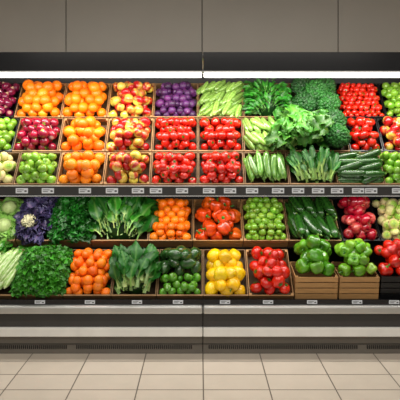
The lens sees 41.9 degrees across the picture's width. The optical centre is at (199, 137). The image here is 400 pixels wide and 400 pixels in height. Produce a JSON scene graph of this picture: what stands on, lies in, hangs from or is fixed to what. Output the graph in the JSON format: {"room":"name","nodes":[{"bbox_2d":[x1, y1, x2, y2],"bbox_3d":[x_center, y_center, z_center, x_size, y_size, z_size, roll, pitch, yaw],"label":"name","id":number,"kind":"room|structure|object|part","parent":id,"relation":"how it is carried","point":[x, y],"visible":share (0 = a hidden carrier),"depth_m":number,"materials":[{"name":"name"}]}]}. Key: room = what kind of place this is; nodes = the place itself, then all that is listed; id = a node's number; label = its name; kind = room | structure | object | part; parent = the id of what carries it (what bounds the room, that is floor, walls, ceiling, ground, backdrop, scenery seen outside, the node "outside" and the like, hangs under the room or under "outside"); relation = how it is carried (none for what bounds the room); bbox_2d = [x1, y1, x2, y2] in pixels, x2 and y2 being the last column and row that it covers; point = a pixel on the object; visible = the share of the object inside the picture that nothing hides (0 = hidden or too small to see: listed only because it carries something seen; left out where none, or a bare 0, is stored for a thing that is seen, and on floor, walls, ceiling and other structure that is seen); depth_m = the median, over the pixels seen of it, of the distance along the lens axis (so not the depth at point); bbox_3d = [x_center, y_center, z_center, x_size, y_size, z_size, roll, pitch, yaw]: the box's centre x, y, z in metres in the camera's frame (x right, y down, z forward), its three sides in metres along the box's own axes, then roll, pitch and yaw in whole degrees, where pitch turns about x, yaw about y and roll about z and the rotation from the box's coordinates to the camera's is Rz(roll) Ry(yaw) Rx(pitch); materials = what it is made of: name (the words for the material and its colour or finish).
{"room":"food shop","nodes":[
{"label":"food shop","id":0,"kind":"room"},
{"bbox_2d":[0,0,399,53],"bbox_3d":[0.000,-0.050,4.643,10.000,3.100,0.115,0,0,0],"label":"wall","id":1,"kind":"structure","parent":0,"point":[202,26],"depth_m":4.59,"materials":[{"name":"grey paint"}]},
{"bbox_2d":[0,353,399,399],"bbox_3d":[0.000,1.550,1.150,10.200,0.100,7.100,0,0,0],"label":"floor","id":2,"kind":"structure","parent":0,"point":[202,376],"depth_m":3.27,"materials":[{"name":"tile"}]},
{"bbox_2d":[0,52,399,353],"bbox_3d":[0.000,0.453,4.030,3.580,2.093,0.940,0,0,0],"label":"refrigerated display case","id":3,"kind":"object","parent":2,"relation":"on","point":[27,326],"visible":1,"depth_m":3.60,"materials":[{"name":"metal"}]},
{"bbox_2d":[0,117,19,151],"bbox_3d":[-1.570,-0.005,3.998,0.331,0.312,0.286,0,0,0],"label":"crate","id":4,"kind":"object","parent":3,"relation":"on","point":[8,126],"visible":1,"depth_m":3.94,"materials":[{"name":"green food"}]},
{"bbox_2d":[0,152,20,184],"bbox_3d":[-1.505,0.236,3.816,0.338,0.291,0.281,0,0,0],"label":"crate","id":5,"kind":"object","parent":3,"relation":"on","point":[9,161],"visible":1,"depth_m":3.78,"materials":[{"name":"beige food"}]},
{"bbox_2d":[0,81,21,117],"bbox_3d":[-1.632,-0.286,4.193,0.348,0.352,0.317,0,0,0],"label":"crate","id":6,"kind":"object","parent":3,"relation":"on","point":[9,92],"visible":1,"depth_m":4.14,"materials":[{"name":"food"}]},
{"bbox_2d":[0,197,23,246],"bbox_3d":[-1.565,0.634,4.024,0.427,0.453,0.196,0,-45,0],"label":"crate","id":7,"kind":"object","parent":3,"relation":"on","point":[9,206],"depth_m":3.98,"materials":[{"name":"green food"}]},
{"bbox_2d":[0,239,26,298],"bbox_3d":[-1.484,0.947,3.803,0.466,0.256,0.467,0,44,0],"label":"crate","id":8,"kind":"object","parent":3,"relation":"on","point":[9,258],"depth_m":3.72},
{"bbox_2d":[13,196,58,246],"bbox_3d":[-1.262,0.638,4.052,0.354,0.488,0.356,0,-45,0],"label":"crate","id":9,"kind":"object","parent":3,"relation":"on","point":[34,214],"depth_m":3.93,"materials":[{"name":"purple food"}]},
{"bbox_2d":[13,152,61,184],"bbox_3d":[-1.180,0.241,3.821,0.302,0.281,0.270,0,0,0],"label":"crate","id":10,"kind":"object","parent":3,"relation":"on","point":[34,168],"visible":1,"depth_m":3.74,"materials":[{"name":"green food"}]},
{"bbox_2d":[12,117,63,152],"bbox_3d":[-1.231,-0.004,3.994,0.339,0.309,0.295,0,0,0],"label":"crate","id":11,"kind":"object","parent":3,"relation":"on","point":[43,134],"visible":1,"depth_m":3.91,"materials":[{"name":"red food"}]},
{"bbox_2d":[14,79,66,117],"bbox_3d":[-1.272,-0.291,4.186,0.362,0.362,0.331,0,0,0],"label":"crate","id":12,"kind":"object","parent":3,"relation":"on","point":[37,99],"visible":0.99,"depth_m":4.09,"materials":[{"name":"orange food"}]},
{"bbox_2d":[9,245,73,298],"bbox_3d":[-1.130,0.979,3.774,0.431,0.406,0.424,0,44,0],"label":"crate","id":13,"kind":"object","parent":3,"relation":"on","point":[43,272],"depth_m":3.64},
{"bbox_2d":[45,196,96,246],"bbox_3d":[-0.977,0.643,4.052,0.397,0.481,0.401,0,-45,0],"label":"crate","id":14,"kind":"object","parent":3,"relation":"on","point":[70,221],"depth_m":3.91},
{"bbox_2d":[57,150,106,184],"bbox_3d":[-0.860,0.235,3.815,0.329,0.292,0.282,0,0,0],"label":"crate","id":15,"kind":"object","parent":3,"relation":"on","point":[87,167],"visible":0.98,"depth_m":3.75,"materials":[{"name":"orange food"}]},
{"bbox_2d":[58,116,108,151],"bbox_3d":[-0.884,-0.010,3.990,0.345,0.320,0.303,0,0,0],"label":"crate","id":16,"kind":"object","parent":3,"relation":"on","point":[79,134],"visible":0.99,"depth_m":3.92,"materials":[{"name":"orange food"}]},
{"bbox_2d":[61,81,110,117],"bbox_3d":[-0.908,-0.285,4.191,0.354,0.350,0.322,0,0,0],"label":"crate","id":17,"kind":"object","parent":3,"relation":"on","point":[82,99],"visible":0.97,"depth_m":4.10,"materials":[{"name":"orange food"}]},
{"bbox_2d":[62,248,112,298],"bbox_3d":[-0.788,0.958,3.752,0.334,0.193,0.379,0,44,0],"label":"crate","id":18,"kind":"object","parent":3,"relation":"on","point":[89,278],"depth_m":3.67,"materials":[{"name":"orange food"}]},
{"bbox_2d":[83,196,158,246],"bbox_3d":[-0.616,0.615,4.047,0.654,0.432,0.390,0,0,0],"label":"crate","id":19,"kind":"object","parent":3,"relation":"on","point":[118,220],"visible":0.99,"depth_m":3.94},
{"bbox_2d":[103,151,151,184],"bbox_3d":[-0.525,0.236,3.815,0.329,0.290,0.282,0,0,0],"label":"crate","id":20,"kind":"object","parent":3,"relation":"on","point":[134,167],"visible":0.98,"depth_m":3.75,"materials":[{"name":"red food"}]},
{"bbox_2d":[105,117,153,151],"bbox_3d":[-0.533,-0.005,3.992,0.345,0.312,0.299,0,0,0],"label":"crate","id":21,"kind":"object","parent":3,"relation":"on","point":[124,134],"visible":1,"depth_m":3.90,"materials":[{"name":"red food"}]},
{"bbox_2d":[107,81,154,117],"bbox_3d":[-0.549,-0.285,4.190,0.355,0.350,0.324,0,0,0],"label":"crate","id":22,"kind":"object","parent":3,"relation":"on","point":[127,99],"visible":0.99,"depth_m":4.10,"materials":[{"name":"food"}]},
{"bbox_2d":[107,240,161,298],"bbox_3d":[-0.466,0.957,3.751,0.406,0.344,0.379,0,44,0],"label":"crate","id":23,"kind":"object","parent":3,"relation":"on","point":[134,271],"depth_m":3.66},
{"bbox_2d":[148,198,192,246],"bbox_3d":[-0.221,0.625,4.035,0.329,0.393,0.193,0,-45,0],"label":"crate","id":24,"kind":"object","parent":3,"relation":"on","point":[174,227],"depth_m":3.95,"materials":[{"name":"orange food"}]},
{"bbox_2d":[150,152,197,184],"bbox_3d":[-0.186,0.240,3.819,0.338,0.282,0.274,0,0,0],"label":"crate","id":25,"kind":"object","parent":3,"relation":"on","point":[168,168],"visible":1,"depth_m":3.75,"materials":[{"name":"red food"}]},
{"bbox_2d":[152,117,197,151],"bbox_3d":[-0.187,-0.006,3.995,0.339,0.313,0.294,0,0,0],"label":"crate","id":26,"kind":"object","parent":3,"relation":"on","point":[175,134],"visible":1,"depth_m":3.92,"materials":[{"name":"red food"}]},
{"bbox_2d":[153,81,197,117],"bbox_3d":[-0.192,-0.285,4.196,0.348,0.350,0.311,0,0,0],"label":"crate","id":27,"kind":"object","parent":3,"relation":"on","point":[171,100],"visible":0.99,"depth_m":4.11,"materials":[{"name":"purple food"}]},
{"bbox_2d":[157,245,202,298],"bbox_3d":[-0.140,0.939,3.733,0.320,0.247,0.379,0,44,0],"label":"crate","id":28,"kind":"object","parent":3,"relation":"on","point":[181,277],"depth_m":3.70,"materials":[{"name":"green food"}]},
{"bbox_2d":[0,345,399,348],"bbox_3d":[0.047,1.452,3.628,3.094,0.025,0.004,0,0,0],"label":"vent grille","id":29,"kind":"object","parent":3,"relation":"attached to","point":[1,346],"depth_m":3.63,"materials":[{"name":"black metal"}]},
{"bbox_2d":[0,312,399,326],"bbox_3d":[0.000,1.253,3.625,3.520,0.100,0.050,0,0,0],"label":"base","id":30,"kind":"object","parent":3,"relation":"in","point":[6,320],"depth_m":3.60,"materials":[{"name":"black metal"}]},
{"bbox_3d":[0.000,0.369,3.652,3.520,0.059,0.015,0,0,0],"label":"shelf price rail","id":31,"kind":"part","parent":3,"relation":"part of","materials":[{"name":"black metal"}]},
{"bbox_3d":[0.000,1.335,3.615,3.520,0.062,0.070,0,0,0],"label":"white trim","id":32,"kind":"part","parent":3,"relation":"part of","materials":[{"name":"metal"}]},
{"bbox_3d":[0.000,1.131,3.605,3.520,0.034,0.020,0,0,0],"label":"price rail","id":33,"kind":"part","parent":3,"relation":"part of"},
{"bbox_3d":[0.000,-0.459,3.598,3.520,0.007,0.004,0,0,0],"label":"fascia trim","id":34,"kind":"part","parent":3,"relation":"part of","materials":[{"name":"metal"}]},
{"bbox_3d":[0.000,1.176,3.600,3.520,0.055,0.080,0,0,0],"label":"bumper rail","id":35,"kind":"part","parent":3,"relation":"part of","materials":[{"name":"metal"}]},
{"bbox_3d":[0.000,1.433,3.645,3.520,0.134,0.030,0,0,0],"label":"panel","id":36,"kind":"part","parent":3,"relation":"part of","materials":[{"name":"grey metal"}]},
{"bbox_3d":[0.000,0.440,4.490,3.520,2.000,0.020,0,0,0],"label":"panel","id":37,"kind":"part","parent":3,"relation":"part of","materials":[{"name":"metal"}]},
{"bbox_2d":[17,190,397,302],"bbox_3d":[-0.059,0.747,3.615,2.952,0.775,0.052,0,0,0],"label":"price tags","id":38,"kind":"object","parent":3,"relation":"on","point":[19,192],"depth_m":3.64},
{"bbox_2d":[193,196,242,246],"bbox_3d":[0.135,0.600,4.019,0.373,0.401,0.251,0,-45,0],"label":"crate","id":39,"kind":"object","parent":3,"relation":"on","point":[217,222],"depth_m":3.96,"materials":[{"name":"red food"}]},
{"bbox_2d":[196,79,244,117],"bbox_3d":[0.169,-0.295,4.190,0.413,0.369,0.324,0,0,0],"label":"crate","id":40,"kind":"object","parent":3,"relation":"on","point":[220,99],"visible":0.98,"depth_m":4.13,"materials":[{"name":"green food"}]},
{"bbox_2d":[198,117,243,151],"bbox_3d":[0.156,-0.004,3.993,0.339,0.309,0.298,0,0,0],"label":"crate","id":41,"kind":"object","parent":3,"relation":"on","point":[214,134],"visible":1,"depth_m":3.93,"materials":[{"name":"red food"}]},
{"bbox_2d":[198,151,244,184],"bbox_3d":[0.153,0.239,3.819,0.331,0.285,0.274,0,0,0],"label":"crate","id":42,"kind":"object","parent":3,"relation":"on","point":[214,168],"visible":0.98,"depth_m":3.74,"materials":[{"name":"red food"}]},
{"bbox_2d":[203,248,247,298],"bbox_3d":[0.180,0.946,3.739,0.313,0.228,0.380,0,44,0],"label":"crate","id":43,"kind":"object","parent":3,"relation":"on","point":[224,270],"depth_m":3.67,"materials":[{"name":"yellow food"}]},
{"bbox_2d":[241,116,285,151],"bbox_3d":[0.480,-0.012,3.997,0.333,0.324,0.288,0,0,0],"label":"crate","id":44,"kind":"object","parent":3,"relation":"on","point":[254,130],"visible":0.68,"depth_m":3.94,"materials":[{"name":"green food"}]},
{"bbox_2d":[241,196,288,246],"bbox_3d":[0.495,0.620,4.031,0.334,0.391,0.204,0,-45,0],"label":"crate","id":45,"kind":"object","parent":3,"relation":"on","point":[263,219],"depth_m":3.95,"materials":[{"name":"green food"}]},
{"bbox_2d":[243,150,289,184],"bbox_3d":[0.476,0.232,3.824,0.326,0.298,0.264,0,0,0],"label":"crate","id":46,"kind":"object","parent":3,"relation":"on","point":[260,168],"visible":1,"depth_m":3.76,"materials":[{"name":"green food"}]},
{"bbox_2d":[242,78,292,117],"bbox_3d":[0.531,-0.314,4.161,0.431,0.408,0.383,0,0,0],"label":"crate","id":47,"kind":"object","parent":3,"relation":"on","point":[261,99],"visible":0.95,"depth_m":4.09,"materials":[{"name":"green food"}]},
{"bbox_2d":[245,246,293,298],"bbox_3d":[0.497,0.937,3.733,0.311,0.249,0.377,0,44,0],"label":"crate","id":48,"kind":"object","parent":3,"relation":"on","point":[268,269],"depth_m":3.67,"materials":[{"name":"red food"}]},
{"bbox_2d":[263,104,334,152],"bbox_3d":[0.760,-0.054,3.944,0.550,0.409,0.454,0,0,10],"label":"lettuce","id":49,"kind":"object","parent":3,"relation":"on","point":[295,126],"visible":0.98,"depth_m":3.83,"materials":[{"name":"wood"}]},
{"bbox_2d":[283,196,341,246],"bbox_3d":[0.867,0.609,4.037,0.400,0.435,0.212,0,-45,0],"label":"crate","id":50,"kind":"object","parent":3,"relation":"on","point":[305,216],"depth_m":3.96,"materials":[{"name":"green food"}]},
{"bbox_2d":[285,145,340,184],"bbox_3d":[0.822,0.215,3.819,0.408,0.333,0.273,0,0,0],"label":"crate","id":51,"kind":"object","parent":3,"relation":"on","point":[311,167],"visible":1,"depth_m":3.75,"materials":[{"name":"green food"}]},
{"bbox_2d":[289,235,337,298],"bbox_3d":[0.813,0.909,3.761,0.297,0.444,0.300,0,0,0],"label":"crate","id":52,"kind":"object","parent":3,"relation":"on","point":[313,276],"visible":1,"depth_m":3.65,"materials":[{"name":"brown wood"}]},
{"bbox_2d":[288,78,340,111],"bbox_3d":[0.906,-0.305,4.168,0.392,0.389,0.367,0,0,0],"label":"broccoli","id":53,"kind":"object","parent":3,"relation":"on","point":[319,93],"visible":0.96,"depth_m":4.03,"materials":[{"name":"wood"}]},
{"bbox_2d":[323,109,351,151],"bbox_3d":[1.014,-0.035,3.962,0.219,0.371,0.358,0,0,0],"label":"broccoli","id":54,"kind":"object","parent":3,"relation":"on","point":[338,137],"visible":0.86,"depth_m":3.84,"materials":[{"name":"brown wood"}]},
{"bbox_2d":[331,238,379,298],"bbox_3d":[1.107,0.918,3.748,0.280,0.383,0.267,0,11,0],"label":"crate","id":55,"kind":"object","parent":3,"relation":"on","point":[358,281],"depth_m":3.65,"materials":[{"name":"green food"}]},
{"bbox_2d":[333,196,380,246],"bbox_3d":[1.211,0.636,4.050,0.282,0.390,0.384,0,0,0],"label":"crate","id":56,"kind":"object","parent":3,"relation":"on","point":[356,218],"visible":0.99,"depth_m":3.95,"materials":[{"name":"red food"}]},
{"bbox_2d":[334,148,386,184],"bbox_3d":[1.151,0.228,3.824,0.390,0.306,0.264,0,0,0],"label":"crate","id":57,"kind":"object","parent":3,"relation":"on","point":[356,167],"visible":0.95,"depth_m":3.73,"materials":[{"name":"green food"}]},
{"bbox_2d":[335,82,385,117],"bbox_3d":[1.276,-0.281,4.199,0.356,0.342,0.304,0,0,0],"label":"crate","id":58,"kind":"object","parent":3,"relation":"on","point":[364,100],"visible":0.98,"depth_m":4.13,"materials":[{"name":"red food"}]},
{"bbox_2d":[346,117,383,151],"bbox_3d":[1.246,-0.005,3.995,0.248,0.311,0.292,0,0,0],"label":"crate","id":59,"kind":"object","parent":3,"relation":"on","point":[364,132],"visible":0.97,"depth_m":3.92,"materials":[{"name":"red food"}]},
{"bbox_2d":[370,238,399,298],"bbox_3d":[1.411,0.925,3.764,0.308,0.411,0.293,0,0,0],"label":"crate","id":60,"kind":"object","parent":3,"relation":"on","point":[388,271],"visible":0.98,"depth_m":3.65,"materials":[{"name":"red food"}]},
{"bbox_2d":[370,197,399,245],"bbox_3d":[1.528,0.648,4.058,0.344,0.365,0.368,0,0,0],"label":"crate","id":61,"kind":"object","parent":3,"relation":"on","point":[386,211],"visible":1,"depth_m":3.99,"materials":[{"name":"beige food"}]},
{"bbox_2d":[376,116,399,151],"bbox_3d":[1.547,-0.010,3.997,0.347,0.320,0.290,0,0,0],"label":"crate","id":62,"kind":"object","parent":3,"relation":"on","point":[388,127],"visible":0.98,"depth_m":3.94,"materials":[{"name":"red food"}]},
{"bbox_2d":[378,82,399,117],"bbox_3d":[1.632,-0.283,4.197,0.348,0.347,0.308,0,0,0],"label":"crate","id":63,"kind":"object","parent":3,"relation":"on","point":[389,92],"visible":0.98,"depth_m":4.14,"materials":[{"name":"green food"}]},
{"bbox_2d":[378,151,399,184],"bbox_3d":[1.490,0.238,3.825,0.338,0.286,0.261,0,0,0],"label":"crate","id":64,"kind":"object","parent":3,"relation":"on","point":[391,160],"visible":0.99,"depth_m":3.76,"materials":[{"name":"green food"}]}
]}

